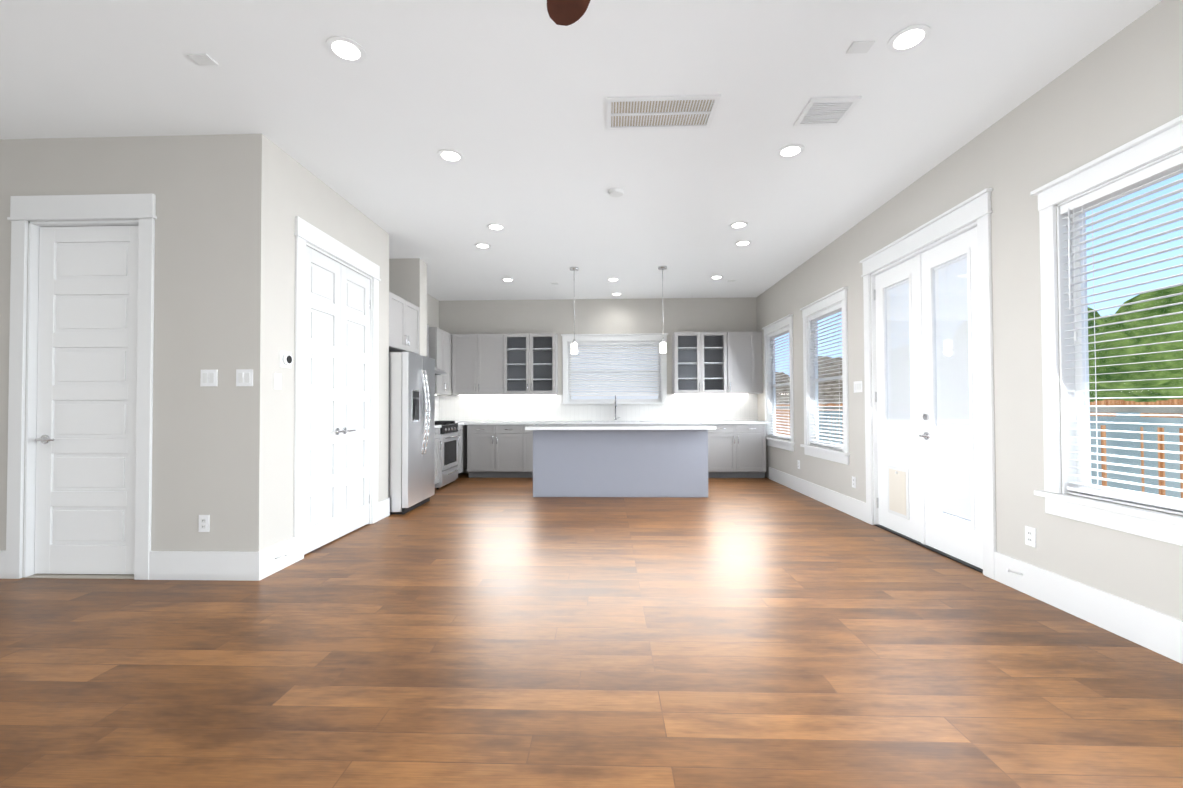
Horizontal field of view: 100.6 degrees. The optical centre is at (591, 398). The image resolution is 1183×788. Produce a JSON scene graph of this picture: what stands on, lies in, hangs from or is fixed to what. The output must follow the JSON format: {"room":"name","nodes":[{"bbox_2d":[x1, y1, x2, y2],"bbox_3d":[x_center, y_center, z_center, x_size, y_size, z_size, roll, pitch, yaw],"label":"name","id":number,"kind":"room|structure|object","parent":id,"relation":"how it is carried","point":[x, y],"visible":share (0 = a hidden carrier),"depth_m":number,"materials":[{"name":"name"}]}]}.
{"room":"empty living room","nodes":[
{"label":"empty living room","id":0,"kind":"room"},
{"bbox_2d":[0,134,273,551],"bbox_3d":[-3.973,-0.287,3.467,3.430,3.050,0.120,0,-1,2],"label":"wall","id":1,"kind":"structure","parent":0,"point":[213,310],"depth_m":3.37,"materials":[{"name":"paint"}]},
{"bbox_2d":[0,550,5,578],"bbox_3d":[-4.835,1.145,3.403,1.640,0.190,0.016,0,-1,2],"label":"baseboard","id":2,"kind":"structure","parent":1,"relation":"attached to","point":[2,552],"depth_m":3.37,"materials":[{"name":"white wood"}]},
{"bbox_2d":[22,574,133,578],"bbox_3d":[-3.508,1.233,3.424,0.810,0.006,0.125,0,-1,2],"label":"trim","id":3,"kind":"structure","parent":1,"relation":"attached to","point":[94,576],"depth_m":3.39,"materials":[{"name":"wood"}]},
{"bbox_2d":[34,226,138,573],"bbox_3d":[-3.513,0.005,3.427,0.768,2.436,0.100,0,-1,2],"label":"bedroom door","id":4,"kind":"structure","parent":1,"relation":"in","point":[85,439],"depth_m":3.44,"materials":[{"name":"white wood"}]},
{"bbox_2d":[198,515,209,531],"bbox_3d":[-2.637,0.851,3.339,0.072,0.115,0.009,0,-1,2],"label":"outlet","id":5,"kind":"object","parent":1,"relation":"attached to","point":[204,520],"depth_m":3.34,"materials":[{"name":"white plastic"}]},
{"bbox_2d":[149,551,263,580],"bbox_3d":[-2.623,1.136,3.331,0.766,0.190,0.016,0,-1,2],"label":"baseboard","id":6,"kind":"structure","parent":1,"relation":"attached to","point":[163,565],"depth_m":3.32,"materials":[{"name":"white wood"}]},
{"bbox_2d":[200,370,217,385],"bbox_3d":[-2.615,-0.139,3.355,0.115,0.115,0.010,0,-1,2],"label":"light switch","id":7,"kind":"object","parent":1,"relation":"attached to","point":[208,377],"depth_m":3.35,"materials":[{"name":"white plastic"}]},
{"bbox_2d":[236,369,252,385],"bbox_3d":[-2.366,-0.140,3.347,0.115,0.115,0.010,0,-1,2],"label":"light switch","id":8,"kind":"object","parent":1,"relation":"attached to","point":[244,377],"depth_m":3.34,"materials":[{"name":"white plastic"}]},
{"bbox_2d":[271,144,438,545],"bbox_3d":[-2.537,-0.249,6.076,0.730,3.050,5.190,0,-1,2],"label":"wall","id":9,"kind":"structure","parent":0,"point":[302,192],"depth_m":3.82,"materials":[{"name":"paint"}]},
{"bbox_2d":[274,373,281,388],"bbox_3d":[-2.249,-0.122,3.523,0.010,0.115,0.075,0,-1,2],"label":"light switch","id":10,"kind":"object","parent":9,"relation":"attached to","point":[277,376],"depth_m":3.52,"materials":[{"name":"white plastic"}]},
{"bbox_2d":[262,537,294,577],"bbox_3d":[-2.242,1.138,3.514,0.017,0.190,0.355,0,-1,2],"label":"baseboard","id":11,"kind":"structure","parent":9,"relation":"attached to","point":[272,565],"depth_m":3.50,"materials":[{"name":"white wood"}]},
{"bbox_2d":[280,350,292,367],"bbox_3d":[-2.236,-0.286,3.610,0.032,0.120,0.120,0,-1,2],"label":"thermostat","id":12,"kind":"object","parent":9,"relation":"attached to","point":[286,359],"visible":1,"depth_m":3.59,"materials":[{"name":"white plastic"}]},
{"bbox_2d":[293,216,380,562],"bbox_3d":[-2.270,-0.063,4.378,0.152,2.620,1.360,0,-1,2],"label":"door frame","id":13,"kind":"structure","parent":9,"relation":"attached to","point":[306,233],"depth_m":3.83,"materials":[{"name":"white wood"}]},
{"bbox_2d":[304,246,369,554],"bbox_3d":[-2.228,0.017,4.375,0.100,2.436,1.084,0,-1,2],"label":"closet door","id":14,"kind":"structure","parent":9,"relation":"in","point":[337,402],"depth_m":4.30,"materials":[{"name":"white wood"}]},
{"bbox_2d":[378,498,389,520],"bbox_3d":[-2.188,1.165,5.158,0.016,0.190,0.275,0,-1,2],"label":"baseboard","id":15,"kind":"structure","parent":9,"relation":"attached to","point":[384,505],"depth_m":5.15,"materials":[{"name":"white wood"}]},
{"bbox_2d":[389,291,418,353],"bbox_3d":[-2.472,-0.859,5.774,0.641,0.600,0.862,0,-1,2],"label":"upper cabinet","id":16,"kind":"object","parent":9,"relation":"attached to","point":[403,325],"visible":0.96,"depth_m":5.71,"materials":[{"name":"grey wood"}]},
{"bbox_2d":[427,325,446,374],"bbox_3d":[-2.494,-0.736,7.286,0.498,0.755,0.675,0,-1,2],"label":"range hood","id":17,"kind":"object","parent":9,"relation":"attached to","point":[439,371],"visible":0.21,"depth_m":7.43,"materials":[{"name":"silver metal"}]},
{"bbox_2d":[435,395,438,420],"bbox_3d":[-2.728,0.156,7.548,0.008,0.457,2.190,0,-1,2],"label":"tile backsplash","id":18,"kind":"structure","parent":9,"relation":"attached to","point":[436,396],"depth_m":8.56,"materials":[{"name":"white tile"}]},
{"bbox_2d":[429,327,451,394],"bbox_3d":[-2.534,-0.577,8.152,0.361,1.044,1.048,0,-1,2],"label":"upper cabinet","id":19,"kind":"object","parent":9,"relation":"attached to","point":[440,346],"visible":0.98,"depth_m":7.90,"materials":[{"name":"grey wood"}]},
{"bbox_2d":[0,0,1161,300],"bbox_3d":[-1.522,-1.883,2.728,8.630,0.100,12.110,0,-1,2],"label":"ceiling","id":20,"kind":"structure","parent":0,"point":[508,98],"depth_m":3.05,"materials":[{"name":"paint"}]},
{"bbox_2d":[187,54,217,65],"bbox_3d":[-2.099,-1.828,2.651,0.110,0.007,0.080,0,-1,2],"label":"air vent","id":21,"kind":"object","parent":20,"relation":"attached to","point":[200,59],"depth_m":2.64,"materials":[{"name":"white plastic"}]},
{"bbox_2d":[326,36,365,62],"bbox_3d":[-1.288,-1.832,2.578,0.192,0.007,0.189,0,-1,2],"label":"recessed light","id":22,"kind":"object","parent":20,"relation":"in","point":[345,49],"depth_m":2.57,"materials":[{"name":"white plastic"}]},
{"bbox_2d":[437,149,463,162],"bbox_3d":[-1.052,-1.815,3.672,0.188,0.007,0.192,0,-1,2],"label":"recessed light","id":23,"kind":"object","parent":20,"relation":"in","point":[449,155],"depth_m":3.66,"materials":[{"name":"white plastic"}]},
{"bbox_2d":[475,243,490,248],"bbox_3d":[-1.265,-1.780,5.726,0.183,0.007,0.182,0,-1,2],"label":"recessed light","id":24,"kind":"object","parent":20,"relation":"in","point":[479,245],"depth_m":5.71,"materials":[{"name":"white plastic"}]},
{"bbox_2d":[487,223,504,230],"bbox_3d":[-0.996,-1.791,5.124,0.183,0.007,0.201,0,-1,2],"label":"recessed light","id":25,"kind":"object","parent":20,"relation":"in","point":[494,226],"depth_m":5.11,"materials":[{"name":"white plastic"}]},
{"bbox_2d":[547,0,589,25],"bbox_3d":[0.089,-1.618,1.275,1.262,0.490,1.275,0,-1,2],"label":"ceiling fan","id":26,"kind":"object","parent":20,"relation":"hanging from","point":[565,12],"visible":1,"depth_m":1.85,"materials":[{"name":"brown wood"}]},
{"bbox_2d":[570,267,577,353],"bbox_3d":[-0.235,-1.190,6.672,0.120,1.165,0.120,0,-1,2],"label":"pendant light","id":27,"kind":"object","parent":20,"relation":"hanging from","point":[574,347],"visible":1,"depth_m":6.64,"materials":[{"name":"white glass"}]},
{"bbox_2d":[608,188,623,196],"bbox_3d":[0.215,-1.798,4.296,0.134,0.030,0.134,1,-1,-43],"label":"smoke detector","id":28,"kind":"object","parent":20,"relation":"attached to","point":[614,192],"depth_m":4.26,"materials":[{"name":"white plastic"}]},
{"bbox_2d":[658,266,666,352],"bbox_3d":[0.964,-1.194,6.633,0.120,1.165,0.120,0,-1,2],"label":"pendant light","id":29,"kind":"object","parent":20,"relation":"hanging from","point":[663,349],"visible":1,"depth_m":6.60,"materials":[{"name":"white glass"}]},
{"bbox_2d":[607,94,720,129],"bbox_3d":[0.443,-1.827,3.148,0.690,0.012,0.340,0,-1,2],"label":"ceiling vent","id":30,"kind":"object","parent":20,"relation":"in","point":[662,112],"visible":1,"depth_m":3.13,"materials":[{"name":"white metal"}]},
{"bbox_2d":[729,221,747,228],"bbox_3d":[1.528,-1.800,5.091,0.187,0.007,0.198,0,-1,2],"label":"recessed light","id":31,"kind":"object","parent":20,"relation":"in","point":[741,224],"depth_m":5.10,"materials":[{"name":"white plastic"}]},
{"bbox_2d":[734,240,751,245],"bbox_3d":[1.744,-1.792,5.654,0.187,0.007,0.177,0,-1,2],"label":"recessed light","id":32,"kind":"object","parent":20,"relation":"in","point":[744,242],"depth_m":5.67,"materials":[{"name":"white plastic"}]},
{"bbox_2d":[777,144,803,157],"bbox_3d":[1.465,-1.825,3.617,0.187,0.007,0.187,0,-1,2],"label":"recessed light","id":33,"kind":"object","parent":20,"relation":"in","point":[791,150],"depth_m":3.61,"materials":[{"name":"white plastic"}]},
{"bbox_2d":[793,96,860,125],"bbox_3d":[1.498,-1.831,3.139,0.300,0.012,0.290,0,-1,2],"label":"ceiling vent","id":34,"kind":"object","parent":20,"relation":"in","point":[825,111],"visible":0.98,"depth_m":3.12,"materials":[{"name":"white metal"}]},
{"bbox_2d":[846,41,874,53],"bbox_3d":[1.410,-1.842,2.577,0.110,0.007,0.080,0,-1,2],"label":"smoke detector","id":35,"kind":"object","parent":20,"relation":"attached to","point":[854,47],"depth_m":2.57,"materials":[{"name":"white plastic"}]},
{"bbox_2d":[887,24,930,52],"bbox_3d":[1.624,-1.844,2.514,0.190,0.007,0.193,0,-1,2],"label":"recessed light","id":36,"kind":"object","parent":20,"relation":"in","point":[911,37],"depth_m":2.51,"materials":[{"name":"white plastic"}]},
{"bbox_2d":[0,473,1182,787],"bbox_3d":[-1.511,1.266,2.675,8.630,0.100,12.110,0,-1,2],"label":"floor","id":37,"kind":"structure","parent":0,"point":[462,631],"depth_m":2.21,"materials":[{"name":"brown wood"}]},
{"bbox_2d":[388,352,434,514],"bbox_3d":[-2.332,0.386,5.749,0.857,1.769,0.820,0,-1,2],"label":"refrigerator","id":38,"kind":"object","parent":37,"relation":"on","point":[411,468],"visible":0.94,"depth_m":5.40,"materials":[{"name":"silver metal"}]},
{"bbox_2d":[435,428,438,483],"bbox_3d":[-2.453,0.849,6.680,0.608,0.874,0.494,0,-1,2],"label":"base cabinet","id":39,"kind":"object","parent":37,"relation":"on","point":[436,429],"depth_m":6.83,"materials":[{"name":"grey wood"}]},
{"bbox_2d":[435,421,460,488],"bbox_3d":[-2.373,0.819,7.299,0.670,0.955,0.740,0,-1,2],"label":"range","id":40,"kind":"object","parent":37,"relation":"on","point":[448,454],"visible":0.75,"depth_m":7.19,"materials":[{"name":"silver metal"}]},
{"bbox_2d":[440,425,462,473],"bbox_3d":[-2.414,0.869,7.855,0.608,0.874,0.362,0,-1,2],"label":"base cabinet","id":41,"kind":"object","parent":37,"relation":"on","point":[462,449],"depth_m":7.93,"materials":[{"name":"grey wood"}]},
{"bbox_2d":[463,425,466,470],"bbox_3d":[-2.400,0.876,8.311,0.608,0.874,0.672,0,-1,2],"label":"base cabinet","id":42,"kind":"object","parent":37,"relation":"on","point":[464,426],"depth_m":8.23,"materials":[{"name":"wood"}]},
{"bbox_2d":[467,424,765,477],"bbox_3d":[0.394,0.865,8.236,4.840,0.874,0.642,0,-1,2],"label":"base cabinet","id":43,"kind":"object","parent":37,"relation":"on","point":[506,451],"visible":0.42,"depth_m":8.00,"materials":[{"name":"grey wood"}]},
{"bbox_2d":[455,420,767,424],"bbox_3d":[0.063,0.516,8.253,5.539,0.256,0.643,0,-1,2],"label":"countertop","id":44,"kind":"structure","parent":43,"relation":"on","point":[599,422],"depth_m":7.97,"materials":[{"name":"white stone"}]},
{"bbox_2d":[533,428,708,496],"bbox_3d":[0.378,0.839,6.649,2.250,0.874,0.680,0,-1,2],"label":"kitchen island","id":45,"kind":"object","parent":37,"relation":"on","point":[620,460],"depth_m":6.31,"materials":[{"name":"grey wood"}]},
{"bbox_2d":[614,395,619,420],"bbox_3d":[0.439,0.166,8.413,0.102,0.446,0.211,0,-1,2],"label":"faucet","id":46,"kind":"object","parent":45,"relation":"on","point":[615,409],"visible":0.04,"depth_m":8.47,"materials":[{"name":"silver metal"}]},
{"bbox_2d":[525,424,715,431],"bbox_3d":[0.370,0.378,6.567,2.364,0.040,0.980,0,-1,2],"label":"island countertop","id":47,"kind":"structure","parent":45,"relation":"on","point":[537,427],"depth_m":6.19,"materials":[{"name":"white stone"}]},
{"bbox_2d":[439,297,757,472],"bbox_3d":[0.028,-0.215,8.649,5.690,3.050,0.120,0,-1,2],"label":"wall","id":48,"kind":"structure","parent":0,"point":[619,316],"depth_m":8.61,"materials":[{"name":"paint"}]},
{"bbox_2d":[452,334,511,395],"bbox_3d":[-1.900,-0.578,8.492,0.941,1.035,0.328,0,-1,2],"label":"upper cabinet","id":49,"kind":"object","parent":48,"relation":"attached to","point":[482,364],"depth_m":8.33,"materials":[{"name":"grey wood"}]},
{"bbox_2d":[507,339,723,389],"bbox_3d":[0.386,-0.590,8.264,3.645,0.915,0.003,0,-1,2],"label":"panel","id":50,"kind":"object","parent":49,"relation":"attached to","point":[551,376],"depth_m":8.29,"materials":[{"name":"clear glass"}]},
{"bbox_2d":[439,394,757,420],"bbox_3d":[0.087,0.163,8.574,5.568,0.457,0.012,0,-1,2],"label":"tile backsplash","id":51,"kind":"structure","parent":48,"relation":"attached to","point":[553,408],"depth_m":8.58,"materials":[{"name":"white tile"}]},
{"bbox_2d":[568,345,660,401],"bbox_3d":[0.405,-0.463,8.673,1.621,1.051,0.035,0,-1,2],"label":"kitchen window","id":52,"kind":"structure","parent":48,"relation":"in","point":[617,400],"depth_m":8.64,"materials":[{"name":"white plastic"}]},
{"bbox_2d":[568,342,660,395],"bbox_3d":[0.403,-0.517,8.620,1.613,0.941,0.060,0,-1,2],"label":"window blinds","id":53,"kind":"object","parent":52,"relation":"attached to","point":[614,362],"depth_m":8.61,"materials":[{"name":"white plastic"}]},
{"bbox_2d":[561,333,668,403],"bbox_3d":[0.403,-0.510,8.612,1.865,1.227,0.180,0,-1,2],"label":"trim","id":54,"kind":"structure","parent":48,"relation":"attached to","point":[649,337],"depth_m":8.56,"materials":[{"name":"white wood"}]},
{"bbox_2d":[720,332,755,393],"bbox_3d":[2.473,-0.596,8.350,0.519,1.035,0.328,0,-1,2],"label":"upper cabinet","id":55,"kind":"object","parent":48,"relation":"attached to","point":[738,353],"depth_m":8.19,"materials":[{"name":"grey wood"}]},
{"bbox_2d":[756,0,1182,620],"bbox_3d":[2.738,-0.325,2.624,0.120,3.050,11.990,0,-1,2],"label":"wall","id":56,"kind":"structure","parent":0,"point":[1120,88],"depth_m":3.05,"materials":[{"name":"paint"}]},
{"bbox_2d":[762,314,794,451],"bbox_3d":[2.865,-0.208,7.446,0.180,1.917,1.250,0,-1,2],"label":"trim","id":57,"kind":"structure","parent":56,"relation":"attached to","point":[769,329],"depth_m":7.54,"materials":[{"name":"white wood"}]},
{"bbox_2d":[772,331,789,439],"bbox_3d":[2.928,-0.210,7.444,0.035,1.636,0.996,0,-1,2],"label":"window","id":58,"kind":"structure","parent":56,"relation":"in","point":[774,401],"depth_m":7.89,"materials":[{"name":"white plastic"}]},
{"bbox_2d":[768,326,789,438],"bbox_3d":[2.867,-0.215,7.446,0.072,1.622,0.988,0,-1,2],"label":"window blinds","id":59,"kind":"object","parent":58,"relation":"attached to","point":[784,331],"visible":0.79,"depth_m":7.50,"materials":[{"name":"white plastic"}]},
{"bbox_2d":[774,336,789,433],"bbox_3d":[2.927,-0.210,7.444,0.004,1.546,0.906,0,-1,2],"label":"window panel","id":60,"kind":"object","parent":58,"relation":"attached to","point":[780,388],"depth_m":7.50,"materials":[{"name":"clear glass"}]},
{"bbox_2d":[769,467,865,521],"bbox_3d":[2.798,1.168,6.375,0.016,0.190,2.960,0,-1,2],"label":"baseboard","id":61,"kind":"structure","parent":56,"relation":"attached to","point":[856,508],"depth_m":5.87,"materials":[{"name":"white wood"}]},
{"bbox_2d":[800,287,849,464],"bbox_3d":[2.814,-0.234,5.867,0.180,1.917,1.210,0,-1,2],"label":"trim","id":62,"kind":"structure","parent":56,"relation":"attached to","point":[838,296],"depth_m":5.91,"materials":[{"name":"white wood"}]},
{"bbox_2d":[813,309,842,445],"bbox_3d":[2.876,-0.236,5.865,0.035,1.636,0.956,0,-1,2],"label":"window","id":63,"kind":"structure","parent":56,"relation":"in","point":[816,410],"depth_m":6.30,"materials":[{"name":"white plastic"}]},
{"bbox_2d":[808,303,842,448],"bbox_3d":[2.816,-0.241,5.867,0.072,1.622,0.948,0,-1,2],"label":"window blinds","id":64,"kind":"object","parent":63,"relation":"attached to","point":[826,313],"visible":0.79,"depth_m":5.87,"materials":[{"name":"white plastic"}]},
{"bbox_2d":[816,314,842,441],"bbox_3d":[2.876,-0.236,5.865,0.004,1.546,0.866,0,-1,2],"label":"window panel","id":65,"kind":"object","parent":63,"relation":"attached to","point":[828,385],"depth_m":5.93,"materials":[{"name":"clear glass"}]},
{"bbox_2d":[852,476,855,487],"bbox_3d":[2.761,0.883,5.170,0.009,0.115,0.072,0,-1,2],"label":"outlet","id":66,"kind":"object","parent":56,"relation":"attached to","point":[853,478],"depth_m":5.16,"materials":[{"name":"white plastic"}]},
{"bbox_2d":[854,381,862,392],"bbox_3d":[2.754,-0.119,5.076,0.010,0.115,0.165,0,-1,2],"label":"light switch","id":67,"kind":"object","parent":56,"relation":"attached to","point":[857,384],"depth_m":5.06,"materials":[{"name":"white plastic"}]},
{"bbox_2d":[874,227,982,568],"bbox_3d":[2.759,0.000,4.104,0.113,2.422,1.388,0,-1,2],"label":"french door","id":68,"kind":"structure","parent":56,"relation":"in","point":[907,501],"depth_m":3.97,"materials":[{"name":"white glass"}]},
{"bbox_2d":[1025,526,1035,547],"bbox_3d":[2.691,0.847,3.011,0.009,0.115,0.072,0,-1,2],"label":"outlet","id":69,"kind":"object","parent":56,"relation":"attached to","point":[1030,533],"depth_m":3.00,"materials":[{"name":"white plastic"}]},
{"bbox_2d":[994,551,1182,663],"bbox_3d":[2.590,1.062,-0.041,0.016,0.190,6.640,0,-1,2],"label":"baseboard","id":70,"kind":"structure","parent":56,"relation":"attached to","point":[1154,630],"depth_m":2.58,"materials":[{"name":"white wood"}]},
{"bbox_2d":[1030,115,1182,545],"bbox_3d":[2.685,-0.300,1.900,0.180,1.917,2.070,0,-1,2],"label":"trim","id":71,"kind":"structure","parent":56,"relation":"attached to","point":[1151,146],"depth_m":2.80,"materials":[{"name":"white wood"}]},
{"bbox_2d":[1072,168,1182,509],"bbox_3d":[2.747,-0.302,1.898,0.035,1.636,1.816,0,-1,2],"label":"window","id":72,"kind":"structure","parent":56,"relation":"in","point":[1081,384],"depth_m":2.77,"materials":[{"name":"white plastic"}]},
{"bbox_2d":[1060,152,1182,510],"bbox_3d":[2.687,-0.307,1.900,0.072,1.622,1.808,0,-1,2],"label":"window blinds","id":73,"kind":"object","parent":72,"relation":"attached to","point":[1173,164],"visible":1,"depth_m":2.49,"materials":[{"name":"white plastic"}]},
{"bbox_2d":[1084,180,1182,496],"bbox_3d":[2.747,-0.302,1.898,0.004,1.546,1.726,0,-1,2],"label":"window panel","id":74,"kind":"object","parent":72,"relation":"attached to","point":[1120,344],"depth_m":2.56,"materials":[{"name":"clear glass"}]},
{"label":"outside","id":75,"kind":"structure","parent":0,"visible":0},
{"bbox_3d":[15.850,2.684,19.364,90.000,0.100,100.000,0,-1,2],"label":"ground","id":76,"kind":"structure","parent":75,"visible":0},
{"bbox_2d":[776,399,1182,498],"bbox_3d":[7.988,1.458,20.658,0.050,2.430,54.035,0,-1,2],"label":"fence","id":77,"kind":"object","parent":76,"relation":"on","point":[1153,410],"depth_m":6.75,"materials":[{"name":"brown wood"}]},
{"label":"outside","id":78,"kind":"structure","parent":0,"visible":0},
{"bbox_2d":[571,345,657,398],"bbox_3d":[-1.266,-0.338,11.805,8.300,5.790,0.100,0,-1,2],"label":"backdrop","id":79,"kind":"structure","parent":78,"point":[613,397],"depth_m":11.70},
{"bbox_2d":[942,494,970,520],"bbox_3d":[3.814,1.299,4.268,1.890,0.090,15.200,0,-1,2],"label":"deck","id":80,"kind":"object","parent":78,"point":[957,516],"depth_m":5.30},
{"bbox_2d":[819,411,1182,497],"bbox_3d":[4.656,0.685,4.251,0.100,1.128,15.100,0,-1,2],"label":"railing","id":81,"kind":"object","parent":80,"relation":"on","point":[1146,437],"depth_m":4.21,"materials":[{"name":"paint"}]},
{"bbox_2d":[775,285,1182,404],"bbox_3d":[12.986,-0.318,24.391,8.914,4.564,37.701,0,-1,2],"label":"trees","id":82,"kind":"object","parent":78,"point":[1164,382],"depth_m":7.56,"materials":[{"name":"green plant"}]}
]}

